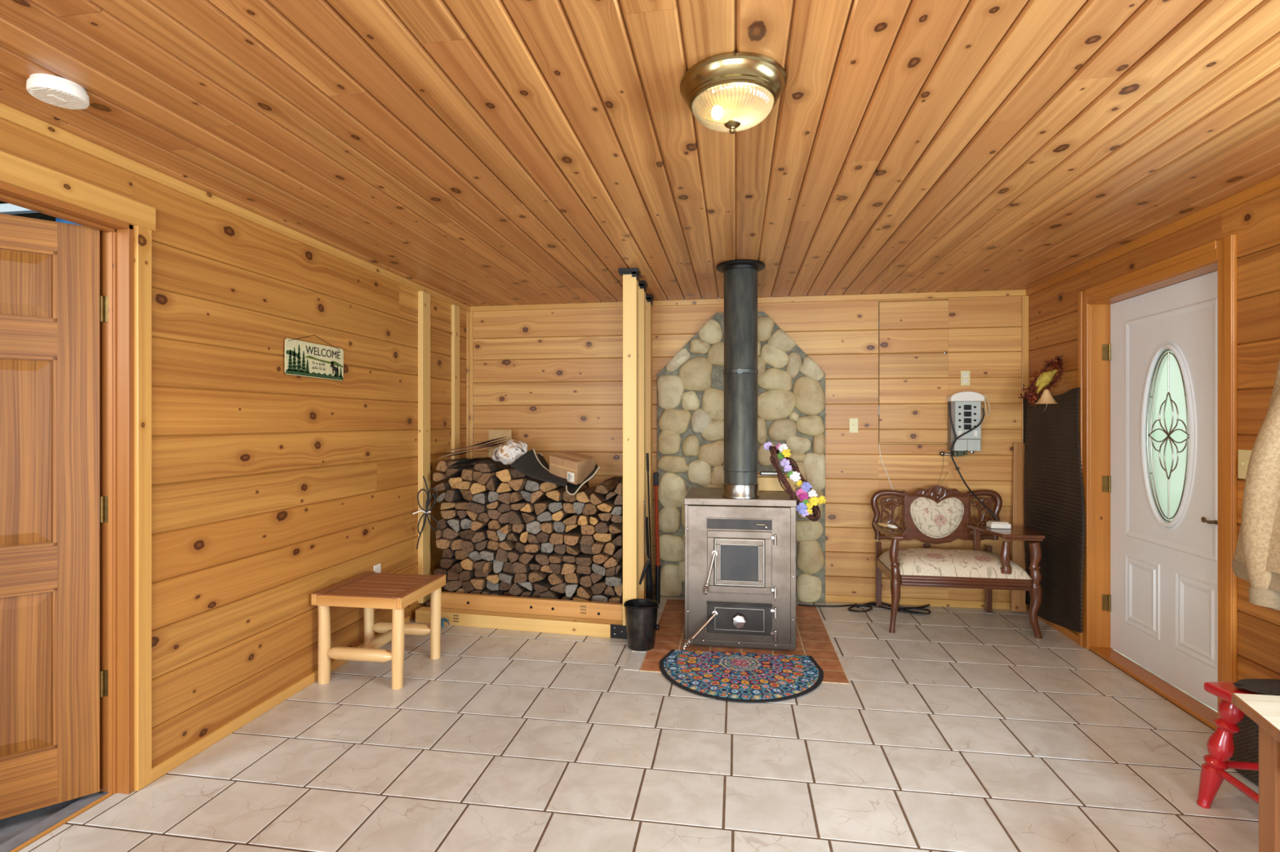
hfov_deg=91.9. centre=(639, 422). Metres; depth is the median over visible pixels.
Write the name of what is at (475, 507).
log
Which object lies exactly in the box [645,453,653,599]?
fire poker
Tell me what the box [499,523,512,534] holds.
log
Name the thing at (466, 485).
log
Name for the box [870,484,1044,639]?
settee
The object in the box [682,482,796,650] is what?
wood stove
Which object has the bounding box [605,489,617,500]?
log
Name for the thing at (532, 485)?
log
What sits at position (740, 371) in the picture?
pipe
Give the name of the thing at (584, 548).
log
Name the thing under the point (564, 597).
log
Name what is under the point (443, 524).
log
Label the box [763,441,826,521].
flower wreath
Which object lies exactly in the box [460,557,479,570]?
log
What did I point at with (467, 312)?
trim
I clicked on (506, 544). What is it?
log
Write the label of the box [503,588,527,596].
log
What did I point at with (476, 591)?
log
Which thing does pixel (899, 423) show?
access panel
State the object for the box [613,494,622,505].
log
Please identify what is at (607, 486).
log
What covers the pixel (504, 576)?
log
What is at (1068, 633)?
baseboard
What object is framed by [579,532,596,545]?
log
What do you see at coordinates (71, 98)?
grille
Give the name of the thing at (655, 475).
splitting axe
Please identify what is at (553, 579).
log
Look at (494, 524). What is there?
log
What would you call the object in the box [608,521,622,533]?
log
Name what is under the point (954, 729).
floor
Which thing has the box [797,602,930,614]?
cable
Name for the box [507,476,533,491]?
log
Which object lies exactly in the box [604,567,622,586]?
log
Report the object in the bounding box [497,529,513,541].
log
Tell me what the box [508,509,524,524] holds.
log
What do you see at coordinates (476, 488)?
log
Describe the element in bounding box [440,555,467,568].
log
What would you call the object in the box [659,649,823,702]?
rug
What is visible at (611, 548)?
log
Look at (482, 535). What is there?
log
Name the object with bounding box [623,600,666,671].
floor tile
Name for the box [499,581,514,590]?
log
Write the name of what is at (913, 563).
seat cushion
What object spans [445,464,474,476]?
log
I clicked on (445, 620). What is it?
rope tangle
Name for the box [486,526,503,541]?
log
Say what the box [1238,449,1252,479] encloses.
switch plate
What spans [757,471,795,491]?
wooden box
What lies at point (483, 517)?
log
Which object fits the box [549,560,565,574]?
log
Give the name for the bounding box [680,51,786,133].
ceiling light
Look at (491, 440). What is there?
cardboard sheet
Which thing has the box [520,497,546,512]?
log
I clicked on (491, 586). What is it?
log
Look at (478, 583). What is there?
log
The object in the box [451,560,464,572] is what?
log
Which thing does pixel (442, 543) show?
log
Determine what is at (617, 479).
log
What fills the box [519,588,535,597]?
log
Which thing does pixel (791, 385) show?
stone surround
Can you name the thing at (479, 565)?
log
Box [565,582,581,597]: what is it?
log
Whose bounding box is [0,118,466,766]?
wall
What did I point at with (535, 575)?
log
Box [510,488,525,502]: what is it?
log
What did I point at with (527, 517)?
log
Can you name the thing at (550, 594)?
log
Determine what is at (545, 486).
log
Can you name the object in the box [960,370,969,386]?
wall outlet
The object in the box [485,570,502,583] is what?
log
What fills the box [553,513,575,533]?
log
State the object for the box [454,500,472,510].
log
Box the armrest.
[967,524,1044,538]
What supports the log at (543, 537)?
on the log at (546, 547)
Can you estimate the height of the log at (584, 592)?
0.079 m
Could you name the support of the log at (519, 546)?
on the log at (526, 557)
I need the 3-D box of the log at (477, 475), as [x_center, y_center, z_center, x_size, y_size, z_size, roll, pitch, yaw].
[-1.159,0.397,4.730,0.079,0.076,0.409,0,0,9]
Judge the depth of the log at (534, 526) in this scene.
4.48 m
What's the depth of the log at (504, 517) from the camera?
4.51 m
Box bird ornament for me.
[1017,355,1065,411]
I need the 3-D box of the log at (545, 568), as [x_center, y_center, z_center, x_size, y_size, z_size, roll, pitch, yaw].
[-0.646,1.059,4.658,0.095,0.054,0.395,0,0,9]
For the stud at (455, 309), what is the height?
2.285 m
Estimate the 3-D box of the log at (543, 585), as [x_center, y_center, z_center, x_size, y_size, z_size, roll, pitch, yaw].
[-0.687,1.200,4.657,0.124,0.059,0.410,0,0,9]
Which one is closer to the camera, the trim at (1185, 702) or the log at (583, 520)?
the trim at (1185, 702)
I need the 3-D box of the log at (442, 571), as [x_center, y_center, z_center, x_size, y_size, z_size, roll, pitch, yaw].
[-1.445,1.117,4.766,0.092,0.075,0.425,0,0,9]
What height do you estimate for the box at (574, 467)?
0.229 m
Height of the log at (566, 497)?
0.091 m
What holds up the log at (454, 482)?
on the log at (452, 495)
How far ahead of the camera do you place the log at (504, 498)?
4.50 m
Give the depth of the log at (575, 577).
4.48 m
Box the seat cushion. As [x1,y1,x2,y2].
[878,548,1031,579]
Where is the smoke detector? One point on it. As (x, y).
(55, 91)
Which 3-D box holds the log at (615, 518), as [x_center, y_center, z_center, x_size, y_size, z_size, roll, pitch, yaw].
[-0.137,0.686,4.584,0.081,0.056,0.385,0,0,9]
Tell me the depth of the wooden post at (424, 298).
4.53 m
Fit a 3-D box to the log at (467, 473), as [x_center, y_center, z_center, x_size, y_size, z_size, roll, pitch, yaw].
[-1.248,0.391,4.750,0.092,0.089,0.398,0,0,9]
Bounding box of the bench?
[311,571,445,689]
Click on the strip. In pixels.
(1024, 402)
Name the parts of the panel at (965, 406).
plate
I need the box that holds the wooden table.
[1231,693,1279,851]
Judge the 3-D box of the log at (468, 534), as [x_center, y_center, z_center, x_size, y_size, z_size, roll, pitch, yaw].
[-1.243,0.826,4.738,0.134,0.081,0.419,0,0,9]
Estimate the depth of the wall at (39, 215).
4.49 m
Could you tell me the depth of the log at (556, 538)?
4.44 m
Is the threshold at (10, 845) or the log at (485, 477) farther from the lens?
the log at (485, 477)
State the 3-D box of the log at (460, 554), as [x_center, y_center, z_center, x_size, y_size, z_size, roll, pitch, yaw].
[-1.296,0.985,4.772,0.118,0.080,0.366,0,0,9]
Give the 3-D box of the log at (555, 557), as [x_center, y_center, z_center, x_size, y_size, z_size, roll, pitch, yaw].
[-0.578,0.984,4.628,0.093,0.051,0.434,0,0,9]
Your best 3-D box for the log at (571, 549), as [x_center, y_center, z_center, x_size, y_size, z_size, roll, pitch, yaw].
[-0.458,0.918,4.628,0.098,0.066,0.396,0,0,9]
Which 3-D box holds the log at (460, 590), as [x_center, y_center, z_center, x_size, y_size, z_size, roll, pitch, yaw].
[-1.290,1.263,4.745,0.097,0.088,0.420,0,0,9]
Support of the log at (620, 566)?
on the log at (616, 580)
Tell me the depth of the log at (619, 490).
4.37 m
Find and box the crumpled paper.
[492,439,528,465]
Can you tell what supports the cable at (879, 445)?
attached to the wall at (553, 379)
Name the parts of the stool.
leg, seat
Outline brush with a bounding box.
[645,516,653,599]
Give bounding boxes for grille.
[29,87,86,109]
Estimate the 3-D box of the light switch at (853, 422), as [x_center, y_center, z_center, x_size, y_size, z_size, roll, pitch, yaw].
[1.687,0.026,4.890,0.068,0.116,0.017,0,0,9]
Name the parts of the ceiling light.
bulb, lamp shade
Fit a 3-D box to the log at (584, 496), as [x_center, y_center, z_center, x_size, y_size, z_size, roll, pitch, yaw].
[-0.377,0.535,4.609,0.104,0.080,0.409,0,0,9]
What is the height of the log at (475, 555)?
0.077 m
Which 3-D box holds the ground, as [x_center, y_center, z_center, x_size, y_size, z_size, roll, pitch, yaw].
[8.740,1.675,2.695,11.550,0.100,24.000,0,0,9]
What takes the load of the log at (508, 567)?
on the log at (504, 576)
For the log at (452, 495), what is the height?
0.086 m
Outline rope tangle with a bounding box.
[429,617,449,627]
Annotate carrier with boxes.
[510,448,599,495]
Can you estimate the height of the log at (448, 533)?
0.086 m
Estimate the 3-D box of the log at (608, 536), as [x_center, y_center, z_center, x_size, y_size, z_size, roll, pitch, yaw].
[-0.242,0.825,4.604,0.129,0.069,0.378,0,0,9]
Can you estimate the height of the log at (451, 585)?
0.077 m
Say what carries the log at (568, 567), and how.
on the log at (575, 577)
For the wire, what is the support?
hanging from the wall at (553, 379)
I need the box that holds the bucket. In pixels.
[623,598,659,651]
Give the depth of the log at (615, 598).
4.40 m
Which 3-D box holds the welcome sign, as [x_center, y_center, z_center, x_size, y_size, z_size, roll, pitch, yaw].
[-1.787,-0.363,3.414,0.015,0.238,0.477,0,0,9]
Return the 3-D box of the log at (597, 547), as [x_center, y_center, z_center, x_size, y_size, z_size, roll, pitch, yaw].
[-0.269,0.895,4.579,0.087,0.074,0.435,0,0,9]
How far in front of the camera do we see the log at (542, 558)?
4.45 m
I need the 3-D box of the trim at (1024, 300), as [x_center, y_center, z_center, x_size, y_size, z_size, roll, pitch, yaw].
[2.921,0.233,4.699,0.045,2.385,0.018,0,0,9]
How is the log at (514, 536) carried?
on the log at (506, 544)
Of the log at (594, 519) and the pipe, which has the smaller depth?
the pipe
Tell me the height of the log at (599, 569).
0.085 m
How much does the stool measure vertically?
0.460 m
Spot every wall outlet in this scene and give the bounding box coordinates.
[373,563,381,573]
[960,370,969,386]
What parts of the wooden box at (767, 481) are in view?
box lid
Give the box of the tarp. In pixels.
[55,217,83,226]
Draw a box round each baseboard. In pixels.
[151,616,409,782]
[825,594,1010,609]
[1026,604,1077,643]
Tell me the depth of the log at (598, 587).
4.43 m
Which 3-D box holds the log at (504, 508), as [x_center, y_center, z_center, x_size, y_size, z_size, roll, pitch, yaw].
[-0.961,0.627,4.707,0.108,0.070,0.393,0,0,9]
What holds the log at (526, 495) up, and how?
on the log at (528, 508)
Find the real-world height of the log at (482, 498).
0.081 m
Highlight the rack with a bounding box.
[415,267,653,639]
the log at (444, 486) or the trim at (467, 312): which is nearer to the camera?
the log at (444, 486)
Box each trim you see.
[0,102,470,311]
[0,151,155,791]
[0,182,133,795]
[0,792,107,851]
[9,793,112,851]
[466,311,469,459]
[469,311,473,458]
[470,289,1026,311]
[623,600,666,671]
[1021,295,1028,610]
[1026,173,1279,296]
[1077,234,1237,717]
[1089,261,1217,648]
[1089,646,1217,730]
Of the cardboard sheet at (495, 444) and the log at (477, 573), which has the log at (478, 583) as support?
the log at (477, 573)
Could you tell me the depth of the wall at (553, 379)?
4.92 m
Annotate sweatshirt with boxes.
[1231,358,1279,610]
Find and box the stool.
[1196,681,1259,808]
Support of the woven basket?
on the floor at (954, 729)
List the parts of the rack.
plate, rail, post, post, post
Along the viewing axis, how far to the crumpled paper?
4.56 m
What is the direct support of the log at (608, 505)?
on the log at (604, 516)
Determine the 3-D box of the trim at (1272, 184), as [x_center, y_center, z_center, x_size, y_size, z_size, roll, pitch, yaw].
[2.223,-0.980,0.111,0.020,0.050,9.300,0,0,9]
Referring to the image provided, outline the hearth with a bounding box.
[640,599,849,684]
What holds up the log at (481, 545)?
on the log at (487, 554)
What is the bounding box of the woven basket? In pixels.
[1229,715,1258,786]
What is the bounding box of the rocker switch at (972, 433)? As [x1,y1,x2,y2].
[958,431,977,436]
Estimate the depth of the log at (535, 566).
4.50 m
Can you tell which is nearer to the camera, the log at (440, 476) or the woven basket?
the woven basket
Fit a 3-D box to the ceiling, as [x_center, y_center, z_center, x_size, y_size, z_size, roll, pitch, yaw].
[0.015,-1.055,0.453,4.770,0.100,9.500,0,0,9]
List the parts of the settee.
leg, rail, armrest, frame, leg, plate, rail, frame, leg, leg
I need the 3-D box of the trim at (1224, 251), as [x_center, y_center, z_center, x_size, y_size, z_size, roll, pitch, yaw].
[2.722,0.296,3.354,0.026,2.257,1.246,0,0,9]
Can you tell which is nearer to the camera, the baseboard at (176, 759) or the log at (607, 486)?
the baseboard at (176, 759)
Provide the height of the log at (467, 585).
0.081 m
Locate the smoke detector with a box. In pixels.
[26,73,89,109]
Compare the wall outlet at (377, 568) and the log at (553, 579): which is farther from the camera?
the log at (553, 579)
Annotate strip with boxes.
[1022,396,1028,604]
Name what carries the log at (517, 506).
on the log at (515, 516)
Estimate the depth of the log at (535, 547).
4.46 m
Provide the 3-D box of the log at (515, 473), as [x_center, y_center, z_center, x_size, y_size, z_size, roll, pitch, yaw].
[-0.870,0.376,4.707,0.117,0.067,0.366,0,0,9]
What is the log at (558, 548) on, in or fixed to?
on the log at (555, 557)
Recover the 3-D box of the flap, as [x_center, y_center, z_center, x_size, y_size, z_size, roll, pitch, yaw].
[-1.151,0.175,5.099,0.197,0.226,0.005,0,0,9]
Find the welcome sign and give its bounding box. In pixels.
[284,334,343,380]
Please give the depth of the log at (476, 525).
4.52 m
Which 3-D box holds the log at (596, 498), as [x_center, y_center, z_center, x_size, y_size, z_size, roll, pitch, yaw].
[-0.277,0.543,4.574,0.090,0.081,0.448,0,0,9]
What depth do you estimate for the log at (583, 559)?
4.38 m
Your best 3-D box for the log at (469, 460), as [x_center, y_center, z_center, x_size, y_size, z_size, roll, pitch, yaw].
[-1.347,0.304,4.756,0.098,0.042,0.415,0,0,9]
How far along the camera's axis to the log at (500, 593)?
4.54 m
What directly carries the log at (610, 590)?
on the log at (615, 598)
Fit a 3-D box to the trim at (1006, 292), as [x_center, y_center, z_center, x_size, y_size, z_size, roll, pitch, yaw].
[0.724,-0.983,5.038,4.450,0.045,0.020,0,0,9]
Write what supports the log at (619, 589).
on the log at (615, 598)
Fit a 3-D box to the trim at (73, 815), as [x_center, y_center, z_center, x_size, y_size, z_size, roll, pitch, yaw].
[-2.096,1.428,1.935,0.015,0.014,0.902,0,0,9]
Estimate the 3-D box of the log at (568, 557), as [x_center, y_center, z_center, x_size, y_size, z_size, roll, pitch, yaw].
[-0.478,0.984,4.631,0.099,0.050,0.398,0,0,9]
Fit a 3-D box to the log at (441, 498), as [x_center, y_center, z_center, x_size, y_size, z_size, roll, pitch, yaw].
[-1.444,0.555,4.767,0.088,0.077,0.424,0,0,9]
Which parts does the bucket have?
bail handle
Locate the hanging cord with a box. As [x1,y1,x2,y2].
[948,402,998,520]
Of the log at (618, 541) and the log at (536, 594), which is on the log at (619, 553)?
the log at (618, 541)
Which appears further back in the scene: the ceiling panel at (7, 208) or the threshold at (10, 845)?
the ceiling panel at (7, 208)
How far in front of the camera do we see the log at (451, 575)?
4.57 m
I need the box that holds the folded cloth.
[877,522,897,528]
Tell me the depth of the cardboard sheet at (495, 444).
4.69 m
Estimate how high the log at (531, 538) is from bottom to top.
0.067 m
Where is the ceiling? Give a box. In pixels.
[0,0,1279,306]
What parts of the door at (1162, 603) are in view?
panel, glass pane, oval frame, panel, lever handle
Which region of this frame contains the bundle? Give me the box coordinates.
[412,475,439,549]
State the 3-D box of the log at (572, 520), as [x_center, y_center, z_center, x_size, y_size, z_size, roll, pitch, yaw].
[-0.471,0.698,4.614,0.104,0.069,0.428,0,0,9]
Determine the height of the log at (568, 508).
0.076 m
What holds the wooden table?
on the floor at (954, 729)
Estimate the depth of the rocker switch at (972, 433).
4.68 m
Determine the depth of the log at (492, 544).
4.54 m
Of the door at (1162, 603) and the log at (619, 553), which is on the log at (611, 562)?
the log at (619, 553)
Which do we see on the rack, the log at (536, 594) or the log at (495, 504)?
the log at (536, 594)
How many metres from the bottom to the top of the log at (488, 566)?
0.096 m
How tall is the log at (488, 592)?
0.079 m
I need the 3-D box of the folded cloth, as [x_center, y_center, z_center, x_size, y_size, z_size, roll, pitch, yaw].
[1.802,0.753,4.512,0.142,0.041,0.064,0,0,17]
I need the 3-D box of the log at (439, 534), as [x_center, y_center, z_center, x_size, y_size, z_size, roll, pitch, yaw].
[-1.461,0.829,4.772,0.046,0.066,0.420,0,0,9]
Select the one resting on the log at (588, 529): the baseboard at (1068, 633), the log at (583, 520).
the log at (583, 520)
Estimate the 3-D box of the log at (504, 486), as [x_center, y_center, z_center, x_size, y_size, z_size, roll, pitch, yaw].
[-0.963,0.479,4.706,0.117,0.076,0.398,0,0,9]
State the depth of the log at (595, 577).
4.40 m
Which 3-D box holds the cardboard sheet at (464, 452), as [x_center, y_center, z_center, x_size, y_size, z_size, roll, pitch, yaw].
[-1.291,0.224,4.814,0.389,0.095,0.400,0,0,9]
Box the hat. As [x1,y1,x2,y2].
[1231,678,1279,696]
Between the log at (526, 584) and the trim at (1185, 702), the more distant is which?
the log at (526, 584)
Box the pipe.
[715,259,765,484]
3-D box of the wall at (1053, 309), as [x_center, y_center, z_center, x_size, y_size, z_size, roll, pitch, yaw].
[2.297,0.210,0.100,0.130,2.430,9.300,0,0,9]
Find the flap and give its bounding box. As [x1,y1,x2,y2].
[488,430,511,457]
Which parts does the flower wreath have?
flower, flower, flower, flower, flower, flower, flower, flower, flower, flower, flower, flower, flower, flower, flower, flower, flower, flower, flower, flower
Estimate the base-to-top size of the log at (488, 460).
0.130 m
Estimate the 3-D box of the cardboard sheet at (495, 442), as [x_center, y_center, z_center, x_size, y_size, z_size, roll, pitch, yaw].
[-1.262,0.179,4.800,0.362,0.090,0.300,0,0,9]
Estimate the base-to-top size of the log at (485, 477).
0.085 m
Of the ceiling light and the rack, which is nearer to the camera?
the ceiling light
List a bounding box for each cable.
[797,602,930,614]
[879,444,897,502]
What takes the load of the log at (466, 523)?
on the log at (468, 534)
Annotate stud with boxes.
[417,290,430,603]
[451,304,459,488]
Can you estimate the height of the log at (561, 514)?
0.073 m
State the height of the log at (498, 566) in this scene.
0.103 m
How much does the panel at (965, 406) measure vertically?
0.495 m
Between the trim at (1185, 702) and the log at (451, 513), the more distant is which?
the log at (451, 513)
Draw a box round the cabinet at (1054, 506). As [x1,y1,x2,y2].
[1023,387,1084,633]
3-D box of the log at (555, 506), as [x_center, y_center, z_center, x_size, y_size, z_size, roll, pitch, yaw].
[-0.587,0.620,4.662,0.104,0.077,0.369,0,0,9]
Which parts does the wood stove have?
coil handle, coil handle, vent frame, draft knob, fire door, glass frame, door glass, ash door, slide knob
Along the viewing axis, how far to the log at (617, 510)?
4.37 m
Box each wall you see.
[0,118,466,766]
[0,200,55,222]
[473,296,1021,602]
[1028,187,1279,681]
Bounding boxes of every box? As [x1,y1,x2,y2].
[549,451,595,484]
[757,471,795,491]
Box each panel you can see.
[0,203,39,214]
[878,300,948,443]
[939,391,990,457]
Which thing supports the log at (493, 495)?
on the log at (495, 504)
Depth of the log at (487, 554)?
4.50 m
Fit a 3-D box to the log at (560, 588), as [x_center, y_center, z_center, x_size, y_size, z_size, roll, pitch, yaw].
[-0.563,1.197,4.644,0.115,0.075,0.397,0,0,9]
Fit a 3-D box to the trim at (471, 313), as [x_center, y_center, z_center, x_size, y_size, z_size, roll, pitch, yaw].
[-1.471,0.233,5.379,0.044,2.385,0.018,0,0,9]
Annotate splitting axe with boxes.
[653,472,660,604]
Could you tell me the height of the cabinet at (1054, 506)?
1.623 m
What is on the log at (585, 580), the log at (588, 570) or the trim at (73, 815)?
the log at (588, 570)
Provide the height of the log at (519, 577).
0.076 m
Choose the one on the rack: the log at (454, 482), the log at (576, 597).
the log at (576, 597)
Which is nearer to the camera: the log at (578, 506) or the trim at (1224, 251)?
the trim at (1224, 251)
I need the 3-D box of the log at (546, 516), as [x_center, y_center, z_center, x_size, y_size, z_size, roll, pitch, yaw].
[-0.659,0.682,4.658,0.119,0.074,0.399,0,0,9]
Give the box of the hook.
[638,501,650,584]
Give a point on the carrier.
(531, 464)
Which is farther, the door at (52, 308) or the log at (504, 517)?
the log at (504, 517)
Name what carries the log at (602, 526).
on the log at (608, 536)
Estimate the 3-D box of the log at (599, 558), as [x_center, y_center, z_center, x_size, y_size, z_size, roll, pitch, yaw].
[-0.249,0.967,4.572,0.116,0.068,0.442,0,0,9]
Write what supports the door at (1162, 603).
in the wall at (1053, 309)
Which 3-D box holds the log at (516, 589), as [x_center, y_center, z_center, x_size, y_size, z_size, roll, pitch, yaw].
[-0.871,1.212,4.679,0.100,0.094,0.422,0,0,9]
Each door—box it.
[0,213,108,819]
[1102,271,1217,711]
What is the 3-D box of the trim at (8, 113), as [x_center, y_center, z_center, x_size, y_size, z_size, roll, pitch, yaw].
[-2.194,-0.983,0.795,0.020,0.045,9.300,0,0,9]
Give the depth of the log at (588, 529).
4.44 m
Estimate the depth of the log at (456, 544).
4.59 m
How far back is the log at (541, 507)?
4.48 m
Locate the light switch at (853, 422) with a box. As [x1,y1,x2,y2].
[848,417,857,432]
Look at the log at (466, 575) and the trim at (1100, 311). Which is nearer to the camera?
the trim at (1100, 311)
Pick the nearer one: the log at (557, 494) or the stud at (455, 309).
the log at (557, 494)
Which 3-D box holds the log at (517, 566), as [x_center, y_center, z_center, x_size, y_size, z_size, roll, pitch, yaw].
[-0.836,1.050,4.668,0.110,0.079,0.432,0,0,9]
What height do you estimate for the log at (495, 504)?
0.058 m
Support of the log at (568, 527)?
on the log at (573, 537)
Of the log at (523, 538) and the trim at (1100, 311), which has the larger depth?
the log at (523, 538)
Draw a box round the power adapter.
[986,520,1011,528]
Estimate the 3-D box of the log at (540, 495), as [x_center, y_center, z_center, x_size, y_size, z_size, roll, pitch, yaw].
[-0.716,0.541,4.662,0.088,0.093,0.408,0,0,9]
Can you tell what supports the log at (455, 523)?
on the log at (448, 533)
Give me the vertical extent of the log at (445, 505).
0.055 m
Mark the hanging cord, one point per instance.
(983, 410)
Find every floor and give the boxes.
[0,791,108,844]
[17,593,1258,851]
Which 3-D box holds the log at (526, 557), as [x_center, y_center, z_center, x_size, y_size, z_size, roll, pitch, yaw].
[-0.792,0.987,4.663,0.117,0.079,0.431,0,0,9]
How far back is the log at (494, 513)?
4.54 m
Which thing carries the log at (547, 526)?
on the log at (543, 537)
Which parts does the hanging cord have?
cord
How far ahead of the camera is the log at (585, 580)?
4.42 m
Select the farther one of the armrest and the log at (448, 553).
the log at (448, 553)
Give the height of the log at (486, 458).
0.146 m
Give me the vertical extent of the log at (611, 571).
0.072 m
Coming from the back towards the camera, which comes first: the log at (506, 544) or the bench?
the log at (506, 544)
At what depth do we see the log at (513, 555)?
4.47 m
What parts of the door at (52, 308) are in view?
panel, panel, panel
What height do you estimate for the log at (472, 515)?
0.077 m
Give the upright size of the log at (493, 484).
0.101 m
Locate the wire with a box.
[937,456,947,485]
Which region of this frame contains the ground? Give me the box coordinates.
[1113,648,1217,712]
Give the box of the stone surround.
[657,311,825,603]
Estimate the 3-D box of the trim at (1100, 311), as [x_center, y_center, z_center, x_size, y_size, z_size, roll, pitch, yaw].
[2.814,0.333,3.340,0.161,2.185,1.102,0,0,9]
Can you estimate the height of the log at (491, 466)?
0.067 m
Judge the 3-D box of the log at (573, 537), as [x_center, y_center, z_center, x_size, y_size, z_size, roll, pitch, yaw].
[-0.459,0.841,4.607,0.114,0.068,0.438,0,0,9]
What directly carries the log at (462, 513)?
on the log at (455, 523)
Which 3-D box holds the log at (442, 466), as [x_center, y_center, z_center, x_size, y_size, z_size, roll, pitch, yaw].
[-1.439,0.327,4.776,0.091,0.083,0.406,0,0,9]
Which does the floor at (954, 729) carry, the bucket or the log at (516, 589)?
the bucket
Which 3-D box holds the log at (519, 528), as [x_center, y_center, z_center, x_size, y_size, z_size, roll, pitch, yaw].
[-0.864,0.775,4.706,0.091,0.072,0.366,0,0,9]
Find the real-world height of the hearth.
0.006 m
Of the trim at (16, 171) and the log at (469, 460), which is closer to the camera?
the trim at (16, 171)
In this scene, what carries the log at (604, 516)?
on the log at (602, 526)
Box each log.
[432,471,461,481]
[433,566,452,578]
[434,481,451,491]
[435,457,470,471]
[435,516,457,529]
[435,528,445,538]
[435,536,461,549]
[436,492,446,502]
[440,498,466,510]
[440,506,461,519]
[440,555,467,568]
[441,547,456,558]
[442,526,466,539]
[444,488,463,502]
[444,580,463,591]
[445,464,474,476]
[447,457,480,466]
[447,516,469,532]
[447,568,462,580]
[448,475,466,488]
[450,537,465,550]
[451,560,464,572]
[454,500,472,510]
[454,549,472,559]
[454,586,471,593]
[457,480,477,489]
[457,509,468,519]
[458,568,475,582]
[459,525,488,540]
[460,488,488,501]
[460,517,475,528]
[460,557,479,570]
[461,467,476,481]
[462,539,478,554]
[462,576,475,592]
[466,500,497,513]
[466,510,480,520]
[468,547,487,560]
[469,457,492,465]
[470,482,488,494]
[470,577,487,589]
[470,586,487,594]
[471,490,491,504]
[471,520,489,530]
[471,527,489,542]
[472,471,488,481]
[473,559,488,569]
[474,461,511,472]
[474,568,493,577]
[475,537,490,551]
[477,469,503,484]
[477,511,493,522]
[478,459,493,463]
[480,548,497,560]
[481,588,493,595]
[483,560,493,574]
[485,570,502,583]
[486,476,502,491]
[486,500,503,509]
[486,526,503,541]
[486,579,501,591]
[487,507,513,519]
[487,538,506,550]
[488,489,514,502]
[488,519,509,529]
[489,589,506,595]
[493,559,504,573]
[495,547,514,562]
[496,467,516,482]
[496,482,513,493]
[497,490,515,504]
[497,499,524,512]
[497,510,511,523]
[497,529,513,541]
[498,571,516,583]
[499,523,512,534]
[499,539,519,550]
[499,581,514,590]
[502,560,517,573]
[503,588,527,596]
[506,529,526,541]
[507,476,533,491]
[507,548,525,563]
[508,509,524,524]
[508,582,526,595]
[510,468,527,478]
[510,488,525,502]
[511,499,530,510]
[512,522,528,533]
[512,558,535,573]
[514,569,533,582]
[515,541,529,553]
[518,549,541,564]
[518,579,535,591]
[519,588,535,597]
[520,489,539,502]
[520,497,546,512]
[520,531,529,542]
[521,511,541,523]
[524,478,545,492]
[524,542,542,552]
[526,519,546,534]
[527,532,540,543]
[528,560,543,570]
[528,568,550,582]
[530,488,556,503]
[531,591,542,598]
[533,497,555,515]
[533,573,552,592]
[535,551,555,564]
[536,530,555,542]
[537,508,563,521]
[539,481,562,492]
[539,588,565,599]
[540,520,555,533]
[540,563,552,573]
[541,540,555,553]
[545,486,565,501]
[548,499,565,512]
[548,552,568,563]
[548,573,564,585]
[549,527,576,545]
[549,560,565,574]
[550,580,568,593]
[551,509,572,521]
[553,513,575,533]
[554,542,567,554]
[560,562,577,574]
[560,591,576,599]
[562,484,587,502]
[562,512,582,524]
[562,551,582,563]
[563,500,577,513]
[564,522,579,532]
[564,525,583,545]
[564,570,584,583]
[565,541,581,555]
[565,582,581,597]
[573,501,588,514]
[573,594,594,601]
[575,486,596,502]
[575,552,594,566]
[576,562,593,574]
[576,585,593,599]
[577,514,591,525]
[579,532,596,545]
[579,571,593,586]
[580,521,599,534]
[580,544,593,554]
[582,502,599,515]
[589,510,602,524]
[590,492,609,505]
[590,571,603,583]
[591,541,608,554]
[591,555,611,576]
[591,575,607,594]
[591,586,612,602]
[592,550,610,564]
[593,531,618,542]
[594,519,613,533]
[595,480,617,493]
[596,496,617,512]
[597,510,613,521]
[603,476,622,495]
[603,533,621,555]
[603,546,622,568]
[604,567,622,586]
[604,585,616,595]
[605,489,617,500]
[605,558,622,576]
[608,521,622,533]
[608,593,622,603]
[611,504,622,515]
[611,513,622,522]
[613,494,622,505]
[613,531,622,546]
[613,546,622,559]
[613,582,622,595]
[614,481,622,495]
[615,559,622,574]
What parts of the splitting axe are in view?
handle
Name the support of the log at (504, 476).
on the log at (504, 486)
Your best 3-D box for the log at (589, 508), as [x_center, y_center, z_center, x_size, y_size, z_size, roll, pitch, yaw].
[-0.329,0.619,4.595,0.110,0.087,0.421,0,0,9]

